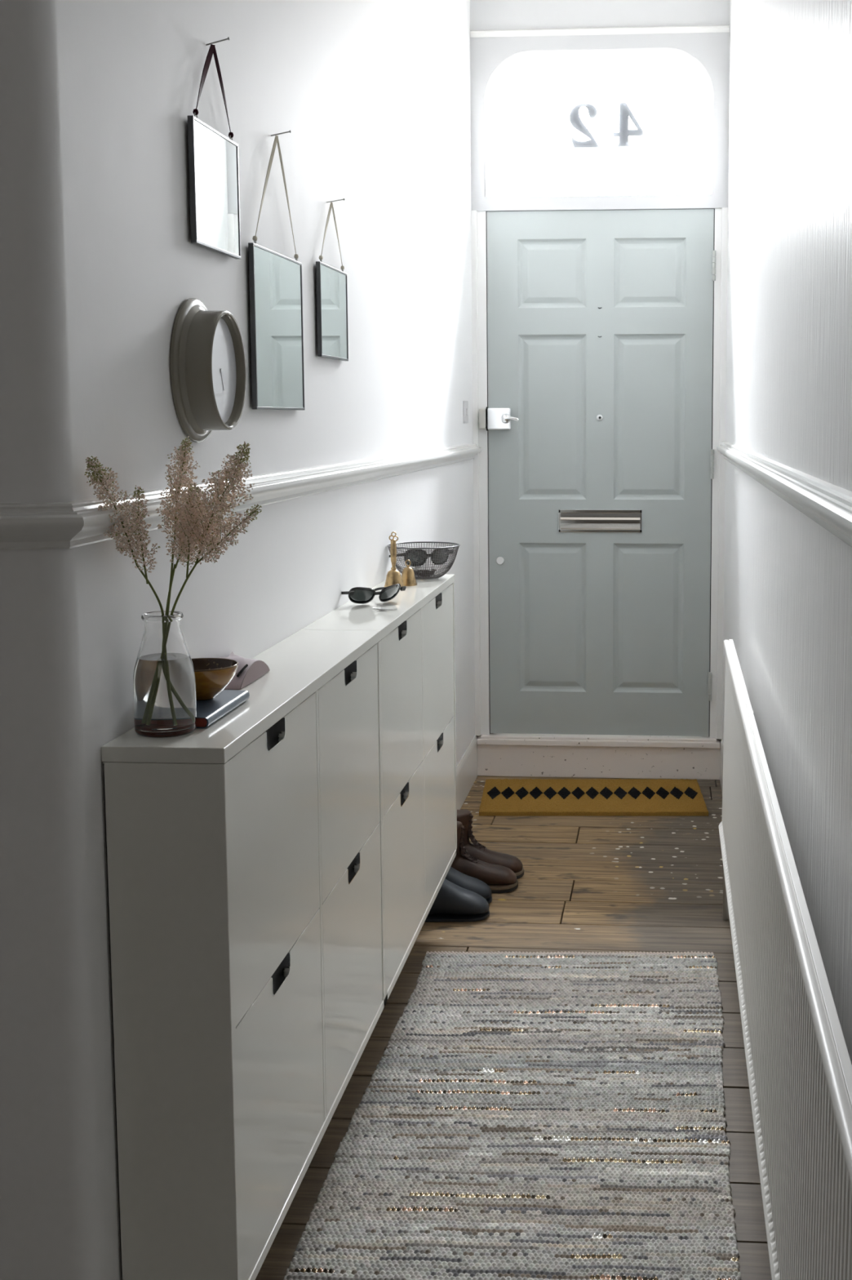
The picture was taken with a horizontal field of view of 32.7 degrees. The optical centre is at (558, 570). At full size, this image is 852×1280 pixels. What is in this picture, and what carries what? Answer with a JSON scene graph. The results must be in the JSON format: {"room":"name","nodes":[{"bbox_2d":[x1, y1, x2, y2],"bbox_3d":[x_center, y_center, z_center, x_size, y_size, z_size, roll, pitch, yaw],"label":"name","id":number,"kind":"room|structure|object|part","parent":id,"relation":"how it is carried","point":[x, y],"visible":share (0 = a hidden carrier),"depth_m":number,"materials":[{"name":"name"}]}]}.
{"room":"home entrance hallway","nodes":[
{"label":"home entrance hallway","id":0,"kind":"room"},
{"bbox_2d":[0,0,477,1279],"bbox_3d":[-0.842,-0.516,3.402,0.834,3.010,4.060,0,6,4],"label":"wall","id":1,"kind":"structure","parent":0,"point":[99,259],"depth_m":1.86,"materials":[{"name":"white paint"}]},
{"bbox_2d":[169,297,246,442],"bbox_3d":[-0.496,-0.285,2.055,0.052,0.204,0.204,0,6,4],"label":"wall clock","id":2,"kind":"object","parent":1,"relation":"attached to","point":[208,372],"visible":1,"depth_m":2.00,"materials":[{"name":"grey metal"}]},
{"bbox_2d":[206,36,229,45],"bbox_3d":[-0.506,-0.773,2.109,0.048,0.020,0.004,-3,7,-23],"label":"nail","id":3,"kind":"object","parent":1,"relation":"attached to","point":[228,38],"visible":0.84,"depth_m":2.11,"materials":[{"name":"silver metal"}]},
{"bbox_2d":[187,44,240,259],"bbox_3d":[-0.507,-0.621,2.119,0.009,0.297,0.215,0,6,4],"label":"mirror","id":4,"kind":"object","parent":3,"relation":"hanging from","point":[213,157],"visible":1,"depth_m":2.11,"materials":[{"name":"clear mirror"}]},
{"bbox_3d":[-0.507,-0.560,2.125,0.008,0.174,0.215,0,6,4],"label":"frame","id":5,"kind":"part","parent":4,"relation":"part of","materials":[{"name":"grey metal"}]},
{"bbox_3d":[-0.505,-0.560,2.125,0.002,0.171,0.211,0,6,4],"label":"glass","id":6,"kind":"part","parent":4,"relation":"part of","materials":[{"name":"white mirror"}]},
{"bbox_2d":[0,444,481,550],"bbox_3d":[-0.825,-0.225,3.250,0.837,0.052,3.758,0,6,4],"label":"trim","id":7,"kind":"structure","parent":1,"relation":"attached to","point":[77,523],"depth_m":1.89,"materials":[{"name":"white"}]},
{"bbox_2d":[101,629,386,1279],"bbox_3d":[-0.439,0.518,2.229,0.151,0.718,0.953,0,6,4],"label":"cabinet","id":8,"kind":"object","parent":1,"relation":"attached to","point":[244,851],"visible":0.98,"depth_m":1.81,"materials":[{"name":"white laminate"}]},
{"bbox_2d":[133,610,196,737],"bbox_3d":[-0.491,0.128,1.792,0.076,0.150,0.076,0,6,4],"label":"glass vase","id":9,"kind":"object","parent":8,"relation":"on","point":[164,680],"visible":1,"depth_m":1.76,"materials":[{"name":"clear glass"}]},
{"bbox_2d":[84,455,164,615],"bbox_3d":[-0.519,0.029,1.720,0.059,0.335,0.139,2,6,18],"label":"stem","id":10,"kind":"object","parent":9,"relation":"in","point":[126,531],"visible":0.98,"depth_m":1.71,"materials":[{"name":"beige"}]},
{"bbox_2d":[155,435,199,615],"bbox_3d":[-0.477,0.010,1.803,0.056,0.356,0.081,0,6,4],"label":"stem","id":11,"kind":"object","parent":9,"relation":"in","point":[181,453],"visible":0.77,"depth_m":1.79,"materials":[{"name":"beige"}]},
{"bbox_2d":[164,501,199,615],"bbox_3d":[-0.470,0.047,1.806,0.051,0.284,0.044,0,6,4],"label":"stem","id":12,"kind":"object","parent":9,"relation":"in","point":[182,523],"visible":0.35,"depth_m":1.79,"materials":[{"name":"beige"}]},
{"bbox_2d":[165,441,262,614],"bbox_3d":[-0.430,0.016,1.777,0.153,0.350,0.068,3,7,24],"label":"stem","id":13,"kind":"object","parent":9,"relation":"in","point":[208,525],"visible":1,"depth_m":1.76,"materials":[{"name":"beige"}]},
{"bbox_2d":[195,689,249,728],"bbox_3d":[-0.475,0.182,1.923,0.079,0.014,0.201,0,6,4],"label":"notebook","id":14,"kind":"object","parent":8,"relation":"on","point":[208,712],"visible":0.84,"depth_m":1.90,"materials":[{"name":"blue paper"}]},
{"bbox_2d":[191,657,238,700],"bbox_3d":[-0.481,0.149,1.936,0.099,0.047,0.099,0,6,4],"label":"bowl","id":15,"kind":"object","parent":14,"relation":"on","point":[212,675],"visible":0.62,"depth_m":1.92,"materials":[{"name":"wood"}]},
{"bbox_2d":[218,651,270,689],"bbox_3d":[-0.483,0.147,2.158,0.062,0.032,0.160,0,6,4],"label":"glasses case","id":16,"kind":"object","parent":8,"relation":"on","point":[249,670],"visible":0.57,"depth_m":2.13,"materials":[{"name":"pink leather"}]},
{"bbox_3d":[-0.412,0.225,1.952,0.028,0.033,0.104,0,6,4],"label":"handle","id":17,"kind":"part","parent":8,"relation":"part of","materials":[{"name":"black"}]},
{"bbox_3d":[-0.390,0.374,1.972,0.015,0.335,0.441,0,6,4],"label":"door","id":18,"kind":"part","parent":8,"relation":"part of","materials":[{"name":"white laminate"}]},
{"bbox_3d":[-0.412,0.560,1.988,0.028,0.033,0.104,0,6,4],"label":"handle","id":19,"kind":"part","parent":8,"relation":"part of","materials":[{"name":"black"}]},
{"bbox_3d":[-0.390,0.713,2.008,0.015,0.343,0.441,0,6,4],"label":"door","id":20,"kind":"part","parent":8,"relation":"part of","materials":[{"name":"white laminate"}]},
{"bbox_3d":[-0.378,0.175,2.418,0.028,0.033,0.104,0,6,4],"label":"handle","id":21,"kind":"part","parent":8,"relation":"part of","materials":[{"name":"black"}]},
{"bbox_3d":[-0.357,0.324,2.433,0.015,0.335,0.456,0,6,4],"label":"door","id":22,"kind":"part","parent":8,"relation":"part of","materials":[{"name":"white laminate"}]},
{"bbox_3d":[-0.356,0.663,2.469,0.015,0.343,0.456,0,6,4],"label":"door","id":23,"kind":"part","parent":8,"relation":"part of","materials":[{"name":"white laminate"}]},
{"bbox_2d":[271,129,291,136],"bbox_3d":[-0.481,-0.745,2.458,0.049,0.017,0.004,-3,7,-25],"label":"nail","id":24,"kind":"object","parent":1,"relation":"attached to","point":[290,131],"visible":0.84,"depth_m":2.46,"materials":[{"name":"silver metal"}]},
{"bbox_2d":[248,135,304,409],"bbox_3d":[-0.482,-0.509,2.465,0.009,0.464,0.312,0,6,4],"label":"mirror","id":25,"kind":"object","parent":24,"relation":"hanging from","point":[275,279],"visible":1,"depth_m":2.45,"materials":[{"name":"clear mirror"}]},
{"bbox_3d":[-0.482,-0.410,2.476,0.008,0.266,0.312,0,6,4],"label":"frame","id":26,"kind":"part","parent":25,"relation":"part of","materials":[{"name":"grey metal"}]},
{"bbox_3d":[-0.480,-0.410,2.475,0.002,0.262,0.308,0,6,4],"label":"glass","id":27,"kind":"part","parent":25,"relation":"part of","materials":[{"name":"white mirror"}]},
{"bbox_2d":[326,198,345,203],"bbox_3d":[-0.452,-0.736,2.868,0.058,0.017,0.004,-5,8,-40],"label":"nail","id":28,"kind":"object","parent":1,"relation":"attached to","point":[344,199],"visible":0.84,"depth_m":2.87,"materials":[{"name":"silver metal"}]},
{"bbox_2d":[315,202,348,360],"bbox_3d":[-0.452,-0.578,2.874,0.009,0.308,0.237,0,6,4],"label":"mirror","id":29,"kind":"object","parent":28,"relation":"hanging from","point":[331,286],"visible":1,"depth_m":2.86,"materials":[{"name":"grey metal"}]},
{"bbox_3d":[-0.452,-0.514,2.881,0.008,0.180,0.237,0,6,4],"label":"frame","id":30,"kind":"part","parent":29,"relation":"part of","materials":[{"name":"grey metal"}]},
{"bbox_3d":[-0.450,-0.514,2.881,0.002,0.176,0.233,0,6,4],"label":"glass","id":31,"kind":"part","parent":29,"relation":"part of","materials":[{"name":"white mirror"}]},
{"bbox_2d":[302,573,457,1002],"bbox_3d":[-0.370,0.416,3.175,0.151,0.718,0.953,0,6,4],"label":"cabinet","id":32,"kind":"object","parent":1,"relation":"attached to","point":[418,637],"visible":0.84,"depth_m":3.04,"materials":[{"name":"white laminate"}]},
{"bbox_2d":[341,583,406,604],"bbox_3d":[-0.422,0.045,3.080,0.136,0.039,0.152,-5,8,-38],"label":"sunglasses","id":33,"kind":"object","parent":32,"relation":"on","point":[360,595],"visible":0.91,"depth_m":3.02,"materials":[{"name":"black plastic"}]},
{"bbox_2d":[372,608,397,610],"bbox_3d":[-0.355,0.079,2.924,0.050,0.004,0.026,0,6,4],"label":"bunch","id":34,"kind":"object","parent":32,"relation":"on","point":[379,609],"visible":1,"depth_m":2.92,"materials":[{"name":"silver metal"}]},
{"bbox_2d":[384,531,403,586],"bbox_3d":[-0.379,-0.024,3.300,0.048,0.131,0.048,0,6,4],"label":"handbell","id":35,"kind":"object","parent":32,"relation":"on","point":[393,576],"visible":0.88,"depth_m":3.29,"materials":[{"name":"gold metal"}]},
{"bbox_3d":[-0.378,-0.045,3.298,0.018,0.088,0.015,-4,8,-36],"label":"handle","id":36,"kind":"part","parent":35,"relation":"part of","materials":[{"name":"gold metal"}]},
{"bbox_2d":[384,569,403,586],"bbox_3d":[-0.379,0.020,3.305,0.048,0.043,0.048,0,6,4],"label":"bell","id":37,"kind":"object","parent":35,"relation":"attached to","point":[393,576],"depth_m":3.29,"materials":[{"name":"gold metal"}]},
{"bbox_3d":[-0.321,0.273,2.917,0.015,0.335,0.441,0,6,4],"label":"door","id":38,"kind":"part","parent":32,"relation":"part of","materials":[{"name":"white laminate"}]},
{"bbox_3d":[-0.321,0.611,2.954,0.015,0.343,0.441,0,6,4],"label":"door","id":39,"kind":"part","parent":32,"relation":"part of","materials":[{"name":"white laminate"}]},
{"bbox_2d":[401,560,417,586],"bbox_3d":[-0.353,0.004,3.370,0.042,0.060,0.042,0,6,4],"label":"handbell","id":40,"kind":"object","parent":32,"relation":"on","point":[408,578],"visible":0.94,"depth_m":3.36,"materials":[{"name":"gold metal"}]},
{"bbox_3d":[-0.353,-0.016,3.367,0.014,0.018,0.006,0,6,4],"label":"handle","id":41,"kind":"part","parent":40,"relation":"part of","materials":[{"name":"gold metal"}]},
{"bbox_2d":[386,541,460,580],"bbox_3d":[-0.329,-0.022,3.506,0.177,0.083,0.177,-5,8,-38],"label":"wire bowl","id":42,"kind":"object","parent":32,"relation":"on","point":[442,573],"visible":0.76,"depth_m":3.46,"materials":[{"name":"grey metal"}]},
{"bbox_2d":[389,548,453,566],"bbox_3d":[-0.351,-0.038,3.555,0.136,0.044,0.136,-4,7,-34],"label":"sunglasses","id":43,"kind":"object","parent":42,"relation":"in","point":[419,563],"visible":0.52,"depth_m":3.50,"materials":[{"name":"black plastic"}]},
{"bbox_2d":[413,568,436,576],"bbox_3d":[-0.330,0.007,3.509,0.060,0.018,0.060,0,6,4],"label":"cord","id":44,"kind":"object","parent":42,"relation":"in","point":[424,571],"visible":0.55,"depth_m":3.49,"materials":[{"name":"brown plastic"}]},
{"bbox_3d":[-0.288,0.223,3.378,0.015,0.335,0.456,0,6,4],"label":"door","id":45,"kind":"part","parent":32,"relation":"part of","materials":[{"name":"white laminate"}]},
{"bbox_3d":[-0.287,0.562,3.414,0.015,0.343,0.456,0,6,4],"label":"door","id":46,"kind":"part","parent":32,"relation":"part of","materials":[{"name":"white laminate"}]},
{"bbox_2d":[462,400,468,422],"bbox_3d":[-0.312,-0.536,4.864,0.011,0.074,0.092,0,6,4],"label":"light switch","id":47,"kind":"object","parent":1,"relation":"attached to","point":[465,403],"visible":1,"depth_m":4.84,"materials":[{"name":"grey plastic"}]},
{"bbox_2d":[456,735,477,809],"bbox_3d":[-0.421,0.850,3.502,0.007,0.150,3.410,0,6,4],"label":"baseboard","id":48,"kind":"structure","parent":1,"relation":"attached to","point":[467,768],"depth_m":4.92,"materials":[{"name":"white wood"}]},
{"bbox_2d":[255,775,772,1279],"bbox_3d":[-0.575,1.164,1.366,1.806,0.021,7.903,0,6,4],"label":"floor","id":49,"kind":"structure","parent":0,"point":[641,883],"depth_m":3.69,"materials":[{"name":"brown wood"}]},
{"bbox_2d":[425,878,489,921],"bbox_3d":[-0.287,0.819,3.731,0.215,0.161,0.093,-1,6,-5],"label":"rubber boot","id":50,"kind":"object","parent":49,"relation":"on","point":[453,902],"visible":0.47,"depth_m":3.70,"materials":[{"name":"grey rubber"}]},
{"bbox_2d":[445,866,492,903],"bbox_3d":[-0.286,0.807,3.840,0.215,0.161,0.093,0,6,-3],"label":"rubber boot","id":51,"kind":"object","parent":49,"relation":"on","point":[460,879],"visible":0.31,"depth_m":3.82,"materials":[{"name":"grey rubber"}]},
{"bbox_2d":[450,821,518,893],"bbox_3d":[-0.231,0.783,3.958,0.240,0.183,0.100,0,6,0],"label":"boot","id":52,"kind":"object","parent":49,"relation":"on","point":[500,878],"visible":0.57,"depth_m":3.93,"materials":[{"name":"brown leather"}]},
{"bbox_2d":[457,809,524,879],"bbox_3d":[-0.216,0.772,4.061,0.237,0.183,0.100,0,6,3],"label":"boot","id":53,"kind":"object","parent":49,"relation":"on","point":[475,849],"visible":0.48,"depth_m":4.04,"materials":[{"name":"brown leather"}]},
{"bbox_2d":[283,951,742,1279],"bbox_3d":[-0.059,1.050,2.272,0.707,0.010,2.476,0,6,4],"label":"rug","id":54,"kind":"object","parent":49,"relation":"on","point":[523,1116],"visible":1,"depth_m":2.59,"materials":[{"name":"grey fabric"}]},
{"bbox_2d":[479,778,708,815],"bbox_3d":[0.114,0.767,4.889,0.748,0.016,0.424,0,6,0],"label":"doormat","id":55,"kind":"object","parent":49,"relation":"on","point":[504,797],"visible":1,"depth_m":4.85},
{"bbox_2d":[470,0,730,37],"bbox_3d":[0.145,-2.015,4.988,0.926,0.410,0.194,0,6,4],"label":"wall","id":56,"kind":"structure","parent":0,"point":[485,15],"depth_m":4.90,"materials":[{"name":"white paint"}]},
{"bbox_2d":[479,208,715,736],"bbox_3d":[0.131,-0.326,5.059,0.824,1.846,0.120,0,6,4],"label":"door","id":57,"kind":"structure","parent":56,"relation":"in","point":[597,419],"depth_m":5.07,"materials":[{"name":"grey paint"}]},
{"bbox_3d":[-0.251,-0.533,5.057,0.004,0.083,0.028,0,6,4],"label":"latch gap plate","id":58,"kind":"part","parent":57,"relation":"part of","materials":[{"name":"black"}]},
{"bbox_3d":[-0.170,-0.529,5.015,0.066,0.033,0.032,0,6,4],"label":"latch knob","id":59,"kind":"part","parent":57,"relation":"part of","materials":[{"name":"silver metal"}]},
{"bbox_3d":[0.146,-0.175,5.087,0.296,0.080,0.005,0,6,4],"label":"letter plate","id":60,"kind":"part","parent":57,"relation":"part of","materials":[{"name":"silver metal"}]},
{"bbox_2d":[477,733,720,779],"bbox_3d":[0.143,0.668,5.200,0.886,0.149,0.102,0,6,4],"label":"door step","id":61,"kind":"structure","parent":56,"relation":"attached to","point":[499,754],"depth_m":5.16,"materials":[{"name":"white wood"}]},
{"bbox_2d":[471,207,728,743],"bbox_3d":[0.146,-0.293,5.155,0.906,1.970,0.188,0,6,4],"label":"trim","id":62,"kind":"structure","parent":56,"relation":"attached to","point":[478,219],"depth_m":5.07,"materials":[{"name":"white painted wood"}]},
{"bbox_2d":[470,32,729,211],"bbox_3d":[0.142,-1.542,4.995,0.906,0.582,0.120,0,6,4],"label":"window","id":63,"kind":"structure","parent":56,"relation":"in","point":[709,52],"depth_m":4.94,"materials":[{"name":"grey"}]},
{"bbox_2d":[569,103,599,148],"bbox_3d":[0.090,-1.545,5.004,0.106,0.150,0.015,0,6,4],"label":"number","id":64,"kind":"object","parent":63,"relation":"attached to","point":[575,121],"visible":1,"depth_m":5.00,"materials":[{"name":"grey"}]},
{"bbox_2d":[613,102,644,147],"bbox_3d":[0.241,-1.546,4.992,0.108,0.149,0.015,0,6,4],"label":"number","id":65,"kind":"object","parent":63,"relation":"attached to","point":[624,134],"visible":1,"depth_m":4.99,"materials":[{"name":"grey"}]},
{"bbox_2d":[470,24,729,37],"bbox_3d":[0.137,-1.838,4.901,0.882,0.026,0.016,0,6,4],"label":"trim","id":66,"kind":"structure","parent":56,"relation":"attached to","point":[687,28],"depth_m":4.90,"materials":[{"name":"white paint"}]},
{"bbox_2d":[722,0,851,1064],"bbox_3d":[0.335,-0.254,0.929,0.100,3.010,8.850,0,6,4],"label":"wall","id":67,"kind":"structure","parent":0,"point":[788,579],"depth_m":2.33,"materials":[{"name":"white paint"}]},
{"bbox_2d":[720,738,724,792],"bbox_3d":[0.274,1.121,0.960,0.007,0.150,8.410,0,6,4],"label":"baseboard","id":68,"kind":"structure","parent":67,"relation":"attached to","point":[722,741],"depth_m":5.04,"materials":[{"name":"white wood"}]},
{"bbox_2d":[716,441,851,546],"bbox_3d":[0.262,0.026,0.848,0.030,0.060,8.419,0,6,4],"label":"trim","id":69,"kind":"structure","parent":67,"relation":"attached to","point":[829,505],"depth_m":2.04,"materials":[{"name":"white wood"}]},
{"bbox_2d":[719,639,851,1279],"bbox_3d":[0.328,0.700,2.161,0.084,0.733,3.089,0,6,4],"label":"radiator","id":70,"kind":"object","parent":67,"relation":"attached to","point":[799,1066],"visible":1,"depth_m":1.75,"materials":[{"name":"white metal"}]}
]}

